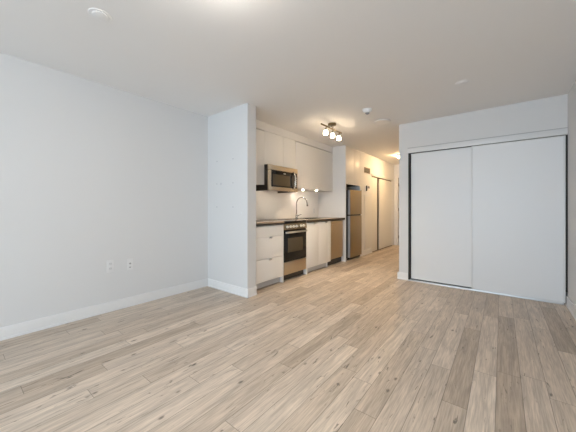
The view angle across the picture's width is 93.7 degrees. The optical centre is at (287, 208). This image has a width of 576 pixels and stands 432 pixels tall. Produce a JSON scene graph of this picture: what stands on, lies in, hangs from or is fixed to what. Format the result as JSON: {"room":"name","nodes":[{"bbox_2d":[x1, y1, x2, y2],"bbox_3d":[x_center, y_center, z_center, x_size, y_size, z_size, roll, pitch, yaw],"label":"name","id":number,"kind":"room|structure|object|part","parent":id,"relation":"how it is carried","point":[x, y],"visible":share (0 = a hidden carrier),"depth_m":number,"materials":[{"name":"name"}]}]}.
{"room":"studio apartment","nodes":[
{"label":"studio apartment","id":0,"kind":"room"},
{"bbox_2d":[0,53,207,327],"bbox_3d":[-3.290,-0.099,1.290,0.100,2.438,6.737,0,0,38],"label":"wall","id":1,"kind":"structure","parent":0,"point":[92,173],"depth_m":2.77,"materials":[{"name":"white paint"}]},
{"bbox_2d":[0,278,207,340],"bbox_3d":[-3.180,1.066,1.330,0.023,0.108,6.537,0,0,38],"label":"baseboard","id":2,"kind":"structure","parent":1,"relation":"attached to","point":[11,331],"depth_m":2.78,"materials":[{"name":"white paint"}]},
{"bbox_2d":[107,260,113,272],"bbox_3d":[-1.926,0.630,2.925,0.008,0.135,0.070,0,0,38],"label":"wall outlet","id":3,"kind":"object","parent":1,"relation":"attached to","point":[110,263],"visible":1,"depth_m":2.92,"materials":[{"name":"white plastic"}]},
{"bbox_2d":[127,258,132,269],"bbox_3d":[-1.798,0.640,3.077,0.018,0.130,0.064,0,0,38],"label":"wall outlet","id":4,"kind":"object","parent":1,"relation":"attached to","point":[129,261],"visible":1,"depth_m":3.08,"materials":[{"name":"white plastic"}]},
{"bbox_2d":[208,103,255,288],"bbox_3d":[-0.827,-0.099,3.730,0.933,2.438,0.148,0,0,38],"label":"wall","id":5,"kind":"structure","parent":0,"point":[231,132],"depth_m":3.56,"materials":[{"name":"white paint"}]},
{"bbox_2d":[207,279,256,297],"bbox_3d":[-0.776,1.066,3.675,0.833,0.108,0.171,0,0,38],"label":"baseboard","id":6,"kind":"structure","parent":5,"relation":"attached to","point":[229,288],"depth_m":3.53,"materials":[{"name":"white paint"}]},
{"bbox_2d":[0,245,575,431],"bbox_3d":[0.217,1.150,2.475,4.127,0.060,12.950,0,0,38],"label":"floor","id":7,"kind":"structure","parent":0,"point":[351,345],"depth_m":1.92,"materials":[{"name":"brown wood"}]},
{"bbox_2d":[256,224,283,288],"bbox_3d":[-0.516,0.682,4.005,0.654,0.875,0.661,0,0,38],"label":"base cabinet","id":8,"kind":"object","parent":7,"relation":"on","point":[269,238],"visible":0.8,"depth_m":3.83,"materials":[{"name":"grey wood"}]},
{"bbox_3d":[-0.286,0.328,3.810,0.019,0.152,0.636,0,0,38],"label":"drawer","id":9,"kind":"part","parent":8,"relation":"part of","materials":[{"name":"white wood"}]},
{"bbox_3d":[-0.286,0.560,3.810,0.019,0.305,0.636,0,0,38],"label":"drawer","id":10,"kind":"part","parent":8,"relation":"part of","materials":[{"name":"white wood"}]},
{"bbox_3d":[-0.286,0.870,3.810,0.019,0.305,0.636,0,0,38],"label":"drawer","id":11,"kind":"part","parent":8,"relation":"part of","materials":[{"name":"white wood"}]},
{"bbox_2d":[256,220,284,225],"bbox_3d":[-0.516,0.221,4.009,0.650,0.042,0.671,0,0,38],"label":"countertop","id":12,"kind":"structure","parent":8,"relation":"on","point":[258,222],"depth_m":3.88,"materials":[{"name":"grey stone"}]},
{"bbox_3d":[-0.323,0.682,4.261,0.639,0.875,0.020,0,0,38],"label":"panel","id":13,"kind":"part","parent":8,"relation":"part of","materials":[{"name":"white wood"}]},
{"bbox_2d":[263,219,306,279],"bbox_3d":[-0.109,0.660,4.492,0.688,0.919,0.588,0,0,38],"label":"range","id":14,"kind":"object","parent":7,"relation":"on","point":[294,230],"visible":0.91,"depth_m":4.29,"materials":[{"name":"silver metal"}]},
{"bbox_2d":[263,219,305,223],"bbox_3d":[-0.129,0.220,4.508,0.636,0.039,0.586,0,0,38],"label":"countertop","id":15,"kind":"structure","parent":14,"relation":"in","point":[287,221],"depth_m":4.38,"materials":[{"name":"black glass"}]},
{"bbox_3d":[0.072,1.067,4.348,0.015,0.090,0.580,0,0,38],"label":"kick plate","id":16,"kind":"part","parent":14,"relation":"part of","materials":[{"name":"black plastic"}]},
{"bbox_3d":[0.116,0.925,4.314,0.022,0.190,0.582,0,0,38],"label":"storage drawer","id":17,"kind":"part","parent":14,"relation":"part of","materials":[{"name":"metal"}]},
{"bbox_3d":[0.117,0.581,4.313,0.024,0.486,0.582,0,0,38],"label":"oven door","id":18,"kind":"part","parent":14,"relation":"part of","materials":[{"name":"black glass"}]},
{"bbox_3d":[0.119,0.287,4.311,0.034,0.090,0.588,0,0,38],"label":"control panel","id":19,"kind":"part","parent":14,"relation":"part of","materials":[{"name":"metal"}]},
{"bbox_3d":[0.137,0.375,4.297,0.028,0.030,0.568,0,0,38],"label":"handle","id":20,"kind":"part","parent":14,"relation":"part of","materials":[{"name":"silver metal"}]},
{"bbox_2d":[303,221,330,274],"bbox_3d":[0.320,0.682,5.061,0.654,0.875,0.830,0,0,38],"label":"base cabinet","id":21,"kind":"object","parent":7,"relation":"on","point":[318,234],"visible":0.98,"depth_m":4.85,"materials":[{"name":"white wood"}]},
{"bbox_3d":[0.069,0.682,4.756,0.639,0.875,0.038,0,0,38],"label":"panel","id":22,"kind":"part","parent":21,"relation":"part of","materials":[{"name":"white wood"}]},
{"bbox_3d":[0.436,0.637,4.722,0.019,0.770,0.357,0,0,38],"label":"door","id":23,"kind":"part","parent":21,"relation":"part of","materials":[{"name":"white wood"}]},
{"bbox_2d":[288,217,344,221],"bbox_3d":[0.499,0.221,5.290,0.650,0.042,1.411,0,0,38],"label":"countertop","id":24,"kind":"structure","parent":21,"relation":"on","point":[324,218],"depth_m":5.13,"materials":[{"name":"grey stone"}]},
{"bbox_2d":[295,197,307,217],"bbox_3d":[0.276,-0.010,5.222,0.303,0.419,0.092,0,0,38],"label":"faucet","id":25,"kind":"object","parent":24,"relation":"on","point":[296,216],"visible":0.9,"depth_m":5.26,"materials":[{"name":"silver metal"}]},
{"bbox_2d":[293,218,323,222],"bbox_3d":[0.380,0.291,5.120,0.408,0.188,0.568,0,0,38],"label":"sink","id":26,"kind":"object","parent":24,"relation":"in","point":[293,218],"visible":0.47,"depth_m":5.21,"materials":[{"name":"silver metal"}]},
{"bbox_3d":[0.648,0.637,4.990,0.019,0.770,0.325,0,0,38],"label":"door","id":27,"kind":"part","parent":21,"relation":"part of","materials":[{"name":"white wood"}]},
{"bbox_3d":[0.673,0.682,5.247,0.301,0.875,0.102,0,0,38],"label":"filler panel","id":28,"kind":"part","parent":21,"relation":"part of","materials":[{"name":"white wood"}]},
{"bbox_2d":[318,145,345,261],"bbox_3d":[0.947,-0.098,5.855,0.673,2.436,0.024,0,0,38],"label":"end panel","id":29,"kind":"object","parent":7,"relation":"on","point":[330,203],"visible":0.51,"depth_m":5.75,"materials":[{"name":"white"}]},
{"bbox_2d":[324,220,342,264],"bbox_3d":[0.768,0.686,5.610,0.638,0.868,0.570,0,0,38],"label":"dishwasher","id":30,"kind":"object","parent":7,"relation":"on","point":[336,225],"visible":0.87,"depth_m":5.41,"materials":[{"name":"grey metal"}]},
{"bbox_3d":[0.943,1.058,5.457,0.013,0.116,0.543,0,0,38],"label":"kick plate","id":31,"kind":"part","parent":30,"relation":"part of","materials":[{"name":"black plastic"}]},
{"bbox_3d":[0.969,0.657,5.403,0.029,0.675,0.495,0,0,38],"label":"door","id":32,"kind":"part","parent":30,"relation":"part of","materials":[{"name":"metal"}]},
{"bbox_2d":[346,190,361,259],"bbox_3d":[1.248,0.359,6.172,0.674,1.522,0.583,0,0,38],"label":"refrigerator","id":33,"kind":"object","parent":7,"relation":"on","point":[353,197],"visible":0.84,"depth_m":5.85,"materials":[{"name":"silver metal"}]},
{"bbox_3d":[1.504,0.614,5.969,0.012,0.892,0.583,0,0,38],"label":"fridge door","id":34,"kind":"part","parent":33,"relation":"part of","materials":[{"name":"metal"}]},
{"bbox_3d":[1.504,-0.127,5.969,0.012,0.530,0.583,0,0,38],"label":"freezer door","id":35,"kind":"part","parent":33,"relation":"part of","materials":[{"name":"metal"}]},
{"bbox_2d":[0,0,575,164],"bbox_3d":[0.217,-1.358,2.475,4.127,0.080,12.950,0,0,38],"label":"ceiling","id":36,"kind":"structure","parent":0,"point":[303,65],"depth_m":2.29,"materials":[{"name":"white paint"}]},
{"bbox_2d":[88,8,111,21],"bbox_3d":[-1.283,-1.313,1.843,0.136,0.010,0.136,0,0,38],"label":"sprinkler cover","id":37,"kind":"object","parent":36,"relation":"attached to","point":[98,14],"visible":1,"depth_m":1.83,"materials":[{"name":"white plastic"}]},
{"bbox_2d":[321,122,341,139],"bbox_3d":[0.674,-1.216,4.202,0.128,0.202,0.635,0,0,38],"label":"track light","id":38,"kind":"object","parent":36,"relation":"attached to","point":[330,125],"visible":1,"depth_m":4.21,"materials":[{"name":"white glass"}]},
{"bbox_2d":[362,108,371,114],"bbox_3d":[1.061,-1.286,3.611,0.132,0.064,0.132,0,0,38],"label":"smoke detector","id":39,"kind":"object","parent":36,"relation":"attached to","point":[366,111],"visible":1,"depth_m":3.58,"materials":[{"name":"white plastic"}]},
{"bbox_2d":[374,119,390,124],"bbox_3d":[1.426,-1.308,4.088,0.244,0.020,0.244,0,0,38],"label":"ceiling disc","id":40,"kind":"object","parent":36,"relation":"attached to","point":[380,121],"visible":1,"depth_m":4.05,"materials":[{"name":"white plastic"}]},
{"bbox_2d":[455,79,470,85],"bbox_3d":[1.835,-1.313,2.833,0.136,0.010,0.136,0,0,38],"label":"sprinkler cover","id":41,"kind":"object","parent":36,"relation":"attached to","point":[462,82],"visible":1,"depth_m":2.82,"materials":[{"name":"white plastic"}]},
{"bbox_2d":[346,151,393,250],"bbox_3d":[2.191,-0.099,7.438,0.660,2.438,2.518,0,0,38],"label":"wall","id":42,"kind":"structure","parent":0,"point":[377,166],"depth_m":6.79,"materials":[{"name":"white paint"}]},
{"bbox_2d":[346,146,359,186],"bbox_3d":[1.177,-0.912,6.159,0.658,0.808,0.736,0,0,38],"label":"upper cabinet","id":43,"kind":"object","parent":42,"relation":"attached to","point":[352,155],"visible":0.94,"depth_m":5.97,"materials":[{"name":"grey"}]},
{"bbox_3d":[1.327,-0.891,5.833,0.019,0.767,0.407,0,0,38],"label":"door","id":44,"kind":"part","parent":43,"relation":"part of","materials":[{"name":"white"}]},
{"bbox_3d":[1.556,-0.891,6.122,0.019,0.767,0.324,0,0,38],"label":"door","id":45,"kind":"part","parent":43,"relation":"part of","materials":[{"name":"white"}]},
{"bbox_2d":[360,248,371,255],"bbox_3d":[1.896,1.066,6.516,0.023,0.108,0.690,0,0,38],"label":"baseboard","id":46,"kind":"structure","parent":42,"relation":"attached to","point":[365,252],"depth_m":6.51,"materials":[{"name":"white paint"}]},
{"bbox_2d":[364,167,369,173],"bbox_3d":[1.922,-0.912,6.559,0.010,0.135,0.340,0,0,38],"label":"air vent","id":47,"kind":"object","parent":42,"relation":"in","point":[366,170],"visible":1,"depth_m":6.55,"materials":[{"name":"beige metal"}]},
{"bbox_2d":[364,195,370,249],"bbox_3d":[1.935,0.340,6.573,0.012,1.310,0.410,0,0,38],"label":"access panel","id":48,"kind":"object","parent":42,"relation":"attached to","point":[367,198],"visible":1,"depth_m":6.56,"materials":[{"name":"white paint"}]},
{"bbox_3d":[1.939,0.340,6.571,0.004,1.250,0.350,0,0,38],"label":"panel door","id":49,"kind":"part","parent":48,"relation":"part of","materials":[{"name":"white paint"}]},
{"bbox_2d":[372,174,392,251],"bbox_3d":[2.582,0.127,7.471,0.112,1.984,1.650,0,0,38],"label":"door track","id":50,"kind":"object","parent":42,"relation":"attached to","point":[373,175],"visible":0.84,"depth_m":7.23,"materials":[{"name":"white paint"}]},
{"bbox_2d":[372,177,376,250],"bbox_3d":[2.218,0.160,6.974,0.024,1.893,0.401,0,0,38],"label":"sliding closet door","id":51,"kind":"structure","parent":50,"relation":"hanging from","point":[374,180],"depth_m":6.98,"materials":[{"name":"white paint"}]},
{"bbox_2d":[378,179,391,248],"bbox_3d":[2.776,0.160,7.677,0.024,1.893,1.064,0,0,38],"label":"sliding closet door","id":52,"kind":"structure","parent":50,"relation":"hanging from","point":[384,187],"depth_m":7.58,"materials":[{"name":"white paint"}]},
{"bbox_2d":[394,164,398,244],"bbox_3d":[3.550,-0.099,8.031,2.054,2.438,0.100,0,0,38],"label":"wall","id":53,"kind":"structure","parent":0,"point":[396,167],"depth_m":8.20,"materials":[{"name":"white paint"}]},
{"bbox_2d":[396,176,398,244],"bbox_3d":[3.653,0.070,7.875,0.990,2.100,0.016,0,0,38],"label":"trim","id":54,"kind":"structure","parent":53,"relation":"attached to","point":[397,177],"depth_m":8.14,"materials":[{"name":"white paint"}]},
{"bbox_2d":[399,94,567,279],"bbox_3d":[2.534,-0.099,3.747,1.873,2.438,0.120,0,0,38],"label":"wall","id":55,"kind":"structure","parent":0,"point":[548,113],"depth_m":3.71,"materials":[{"name":"white paint"}]},
{"bbox_2d":[407,127,567,304],"bbox_3d":[2.572,0.095,3.690,1.740,2.050,0.140,0,0,38],"label":"door track","id":56,"kind":"object","parent":55,"relation":"attached to","point":[559,131],"visible":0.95,"depth_m":3.58,"materials":[{"name":"white metal"}]},
{"bbox_2d":[411,147,470,287],"bbox_3d":[2.234,0.126,3.953,0.805,1.937,0.028,0,0,38],"label":"sliding closet door","id":57,"kind":"structure","parent":56,"relation":"hanging from","point":[441,179],"depth_m":3.94,"materials":[{"name":"white wood"}]},
{"bbox_3d":[2.234,-0.836,3.953,0.766,0.014,0.028,0,0,38],"label":"rail","id":58,"kind":"part","parent":57,"relation":"part of","materials":[{"name":"white metal"}]},
{"bbox_3d":[2.234,1.087,3.953,0.766,0.014,0.028,0,0,38],"label":"rail","id":59,"kind":"part","parent":57,"relation":"part of","materials":[{"name":"white metal"}]},
{"bbox_3d":[2.556,1.114,3.688,1.705,0.012,0.115,0,0,38],"label":"floor rail","id":60,"kind":"part","parent":56,"relation":"part of","materials":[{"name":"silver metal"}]},
{"bbox_2d":[471,135,565,302],"bbox_3d":[2.858,0.129,3.405,0.903,1.940,0.028,0,0,38],"label":"sliding closet door","id":61,"kind":"structure","parent":56,"relation":"hanging from","point":[518,188],"depth_m":3.37,"materials":[{"name":"white wood"}]},
{"bbox_3d":[2.858,-0.834,3.405,0.864,0.014,0.028,0,0,38],"label":"rail","id":62,"kind":"part","parent":61,"relation":"part of","materials":[{"name":"white metal"}]},
{"bbox_3d":[2.858,1.092,3.405,0.864,0.014,0.028,0,0,38],"label":"rail","id":63,"kind":"part","parent":61,"relation":"part of","materials":[{"name":"white metal"}]},
{"bbox_2d":[566,80,575,305],"bbox_3d":[0.771,-0.099,-0.068,0.100,2.438,9.650,0,0,38],"label":"wall","id":64,"kind":"structure","parent":0,"point":[571,293],"depth_m":2.91,"materials":[{"name":"white paint"}]},
{"bbox_2d":[565,296,575,320],"bbox_3d":[0.533,1.066,-0.270,0.023,0.108,8.638,0,0,38],"label":"baseboard","id":65,"kind":"structure","parent":64,"relation":"attached to","point":[569,304],"depth_m":2.88,"materials":[{"name":"white paint"}]},
{"bbox_3d":[0.814,-0.099,6.393,0.200,2.438,6.065,0,0,38],"label":"wall","id":66,"kind":"structure","parent":0,"visible":0},
{"bbox_2d":[256,129,263,184],"bbox_3d":[-0.675,-0.775,4.051,0.369,0.834,0.538,0,0,38],"label":"upper cabinet","id":67,"kind":"object","parent":66,"relation":"attached to","point":[259,133],"visible":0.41,"depth_m":4.08,"materials":[{"name":"grey"}]},
{"bbox_2d":[264,131,294,168],"bbox_3d":[-0.262,-0.936,4.573,0.369,0.512,0.792,0,0,38],"label":"upper cabinet","id":68,"kind":"object","parent":66,"relation":"attached to","point":[278,150],"visible":0.67,"depth_m":4.41,"materials":[{"name":"grey"}]},
{"bbox_3d":[-0.231,-0.934,4.331,0.019,0.509,0.451,0,0,38],"label":"door","id":69,"kind":"part","parent":68,"relation":"part of","materials":[{"name":"white"}]},
{"bbox_2d":[256,164,297,192],"bbox_3d":[-0.216,-0.471,4.508,0.500,0.398,0.736,0,0,38],"label":"microwave","id":70,"kind":"object","parent":68,"relation":"attached to","point":[281,179],"visible":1,"depth_m":4.30,"materials":[{"name":"silver metal"}]},
{"bbox_3d":[-0.101,-0.432,4.360,0.031,0.313,0.648,0,0,38],"label":"door","id":71,"kind":"part","parent":70,"relation":"part of","materials":[{"name":"metal"}]},
{"bbox_3d":[-0.070,-0.459,4.370,0.004,0.254,0.590,0,0,38],"label":"door glass","id":72,"kind":"part","parent":70,"relation":"part of","materials":[{"name":"black glass"}]},
{"bbox_3d":[0.016,-0.934,4.642,0.019,0.509,0.334,0,0,38],"label":"door","id":73,"kind":"part","parent":68,"relation":"part of","materials":[{"name":"white"}]},
{"bbox_2d":[256,190,317,219],"bbox_3d":[-0.153,-0.079,5.000,0.009,0.554,2.676,0,0,38],"label":"backsplash","id":74,"kind":"structure","parent":66,"relation":"attached to","point":[269,204],"depth_m":5.10,"materials":[{"name":"white tile"}]},
{"bbox_2d":[256,120,332,152],"bbox_3d":[-0.012,-1.256,4.889,0.369,0.123,2.678,0,0,38],"label":"trim","id":75,"kind":"structure","parent":66,"relation":"attached to","point":[260,125],"depth_m":4.68,"materials":[{"name":"white"}]},
{"bbox_2d":[295,141,332,191],"bbox_3d":[0.402,-0.775,5.412,0.369,0.834,1.341,0,0,38],"label":"upper cabinet","id":76,"kind":"object","parent":66,"relation":"attached to","point":[314,165],"visible":0.79,"depth_m":5.26,"materials":[{"name":"grey"}]},
{"bbox_3d":[3.088,-0.099,5.859,0.120,2.438,3.880,0,0,38],"label":"wall","id":77,"kind":"structure","parent":0,"visible":0},
{"bbox_2d":[397,272,407,279],"bbox_3d":[3.040,1.066,5.805,0.160,0.108,4.023,0,0,38],"label":"baseboard","id":78,"kind":"structure","parent":77,"relation":"attached to","point":[400,275],"depth_m":4.24,"materials":[{"name":"white paint"}]}
]}

